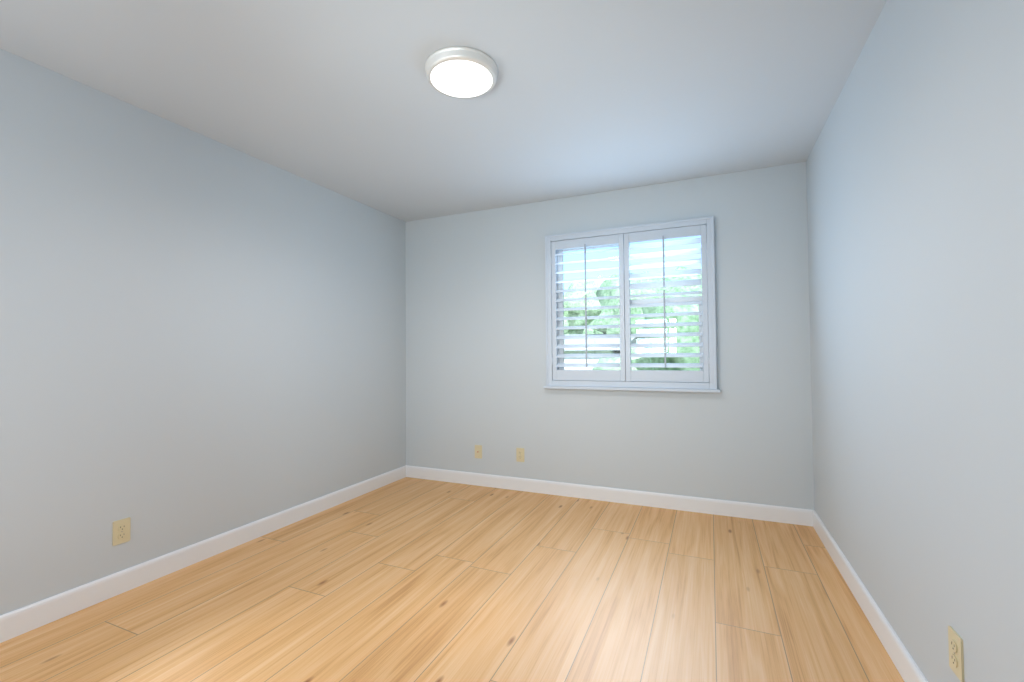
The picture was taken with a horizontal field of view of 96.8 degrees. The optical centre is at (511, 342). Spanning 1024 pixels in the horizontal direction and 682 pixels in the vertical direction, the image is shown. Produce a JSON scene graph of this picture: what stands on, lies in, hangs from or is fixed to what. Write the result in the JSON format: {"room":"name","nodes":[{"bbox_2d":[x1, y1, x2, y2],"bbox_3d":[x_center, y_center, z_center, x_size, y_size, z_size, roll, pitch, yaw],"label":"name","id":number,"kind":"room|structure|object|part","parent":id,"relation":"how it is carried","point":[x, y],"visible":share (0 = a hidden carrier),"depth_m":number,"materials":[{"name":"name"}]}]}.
{"room":"empty bedroom","nodes":[
{"label":"empty bedroom","id":0,"kind":"room"},
{"bbox_2d":[0,48,405,615],"bbox_3d":[-1.877,0.015,2.600,0.170,2.440,4.245,-1,-2,24],"label":"wall","id":1,"kind":"structure","parent":0,"point":[202,337],"depth_m":2.43,"materials":[{"name":"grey paint"}]},
{"bbox_2d":[112,517,130,545],"bbox_3d":[-1.921,0.928,2.237,0.009,0.117,0.072,-1,-2,24],"label":"electrical outlet","id":2,"kind":"object","parent":1,"relation":"attached to","point":[121,531],"visible":1,"depth_m":2.23,"materials":[{"name":"beige plastic"}]},
{"bbox_2d":[0,465,405,642],"bbox_3d":[-1.784,1.180,2.535,0.013,0.106,3.905,-1,-2,24],"label":"baseboard","id":3,"kind":"structure","parent":1,"relation":"attached to","point":[22,620],"depth_m":2.40,"materials":[{"name":"white paint"}]},
{"bbox_2d":[0,0,886,221],"bbox_3d":[-0.302,-1.294,1.940,3.630,0.120,4.245,-1,-2,24],"label":"ceiling","id":4,"kind":"structure","parent":0,"point":[579,98],"depth_m":2.14,"materials":[{"name":"paint"}]},
{"bbox_2d":[425,46,497,97],"bbox_3d":[-0.227,-1.206,2.054,0.326,0.052,0.326,-1,-2,24],"label":"dome light fixture","id":5,"kind":"object","parent":4,"relation":"attached to","point":[460,72],"visible":1,"depth_m":1.99,"materials":[{"name":"white glass"}]},
{"bbox_2d":[0,477,903,681],"bbox_3d":[-0.281,1.265,1.878,3.630,0.120,4.245,-1,-2,24],"label":"floor","id":6,"kind":"structure","parent":0,"point":[407,579],"depth_m":2.08,"materials":[{"name":"brown wood"}]},
{"bbox_2d":[405,162,813,509],"bbox_3d":[0.523,0.024,3.776,3.290,2.440,0.170,-1,-2,24],"label":"wall","id":7,"kind":"structure","parent":0,"point":[475,332],"depth_m":3.55,"materials":[{"name":"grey paint"}]},
{"bbox_2d":[475,445,481,458],"bbox_3d":[-0.300,0.961,4.014,0.072,0.117,0.016,-1,-2,24],"label":"outlet plate","id":8,"kind":"object","parent":7,"relation":"attached to","point":[478,451],"visible":1,"depth_m":4.01,"materials":[{"name":"beige plastic"}]},
{"bbox_2d":[516,448,523,461],"bbox_3d":[0.070,0.950,3.857,0.072,0.117,0.009,-1,-2,24],"label":"outlet","id":9,"kind":"object","parent":7,"relation":"attached to","point":[519,454],"visible":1,"depth_m":3.85,"materials":[{"name":"beige plastic"}]},
{"bbox_2d":[543,216,719,392],"bbox_3d":[0.887,-0.266,3.548,1.321,1.261,0.178,-1,-2,24],"label":"window shutters","id":10,"kind":"object","parent":7,"relation":"attached to","point":[625,377],"visible":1,"depth_m":3.48,"materials":[{"name":"white wood"}]},
{"bbox_3d":[0.602,-0.271,3.632,0.588,1.141,0.026,-1,-2,24],"label":"shutter panel","id":11,"kind":"part","parent":10,"relation":"part of","materials":[{"name":"white wood"}]},
{"bbox_3d":[1.143,-0.281,3.396,0.588,1.141,0.026,-1,-2,24],"label":"shutter panel","id":12,"kind":"part","parent":10,"relation":"part of","materials":[{"name":"white wood"}]},
{"bbox_2d":[406,465,812,525],"bbox_3d":[0.496,1.189,3.664,3.290,0.106,0.013,-1,-2,24],"label":"baseboard","id":13,"kind":"structure","parent":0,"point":[789,515],"depth_m":3.49,"materials":[{"name":"white paint"}]},
{"bbox_2d":[806,0,1023,681],"bbox_3d":[1.294,-0.045,1.218,0.170,2.440,4.245,-1,-2,24],"label":"wall","id":14,"kind":"structure","parent":0,"point":[915,186],"depth_m":1.40,"materials":[{"name":"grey paint"}]},
{"bbox_2d":[813,510,927,681],"bbox_3d":[1.220,1.123,1.226,0.013,0.106,3.905,-1,-2,24],"label":"baseboard","id":15,"kind":"structure","parent":14,"relation":"attached to","point":[907,667],"depth_m":1.90,"materials":[{"name":"white paint"}]},
{"bbox_2d":[948,626,963,681],"bbox_3d":[1.234,0.864,1.266,0.009,0.117,0.072,-1,-2,24],"label":"electrical outlet","id":16,"kind":"object","parent":14,"relation":"attached to","point":[956,653],"visible":1,"depth_m":1.26,"materials":[{"name":"beige plastic"}]},
{"label":"outside","id":17,"kind":"structure","parent":0,"visible":0},
{"bbox_3d":[12.881,4.871,29.337,60.000,0.200,55.745,-1,-2,24],"label":"lawn","id":18,"kind":"structure","parent":17,"visible":0},
{"bbox_2d":[564,274,609,334],"bbox_3d":[3.470,0.633,24.060,7.374,8.168,6.303,-1,-2,24],"label":"tree","id":19,"kind":"object","parent":18,"relation":"on","point":[593,312],"depth_m":21.31,"materials":[{"name":"green plant"}]},
{"bbox_2d":[583,329,602,333],"bbox_3d":[5.658,1.435,21.718,4.512,6.416,5.575,-1,-2,24],"label":"tree","id":20,"kind":"object","parent":18,"relation":"on","point":[593,332],"depth_m":21.25,"materials":[{"name":"green plant"}]},
{"bbox_2d":[564,334,637,369],"bbox_3d":[1.525,2.133,17.296,6.600,4.870,7.700,-1,-2,24],"label":"house","id":21,"kind":"structure","parent":18,"relation":"on","point":[593,350],"depth_m":13.42,"materials":[{"name":"grey"}]},
{"bbox_2d":[592,341,644,369],"bbox_3d":[3.745,2.168,12.333,4.632,4.521,3.805,-1,-2,24],"label":"tree","id":22,"kind":"object","parent":18,"relation":"on","point":[616,359],"depth_m":11.68,"materials":[{"name":"green plant"}]},
{"bbox_2d":[587,266,701,342],"bbox_3d":[6.059,0.878,16.733,6.124,7.278,6.354,-1,-2,24],"label":"tree","id":23,"kind":"object","parent":18,"relation":"on","point":[615,311],"depth_m":15.48,"materials":[{"name":"green plant"}]},
{"bbox_2d":[631,283,701,370],"bbox_3d":[4.796,1.542,9.147,4.573,5.599,4.692,-1,-2,24],"label":"tree","id":24,"kind":"object","parent":18,"relation":"on","point":[679,319],"depth_m":7.96,"materials":[{"name":"green plant"}]}
]}

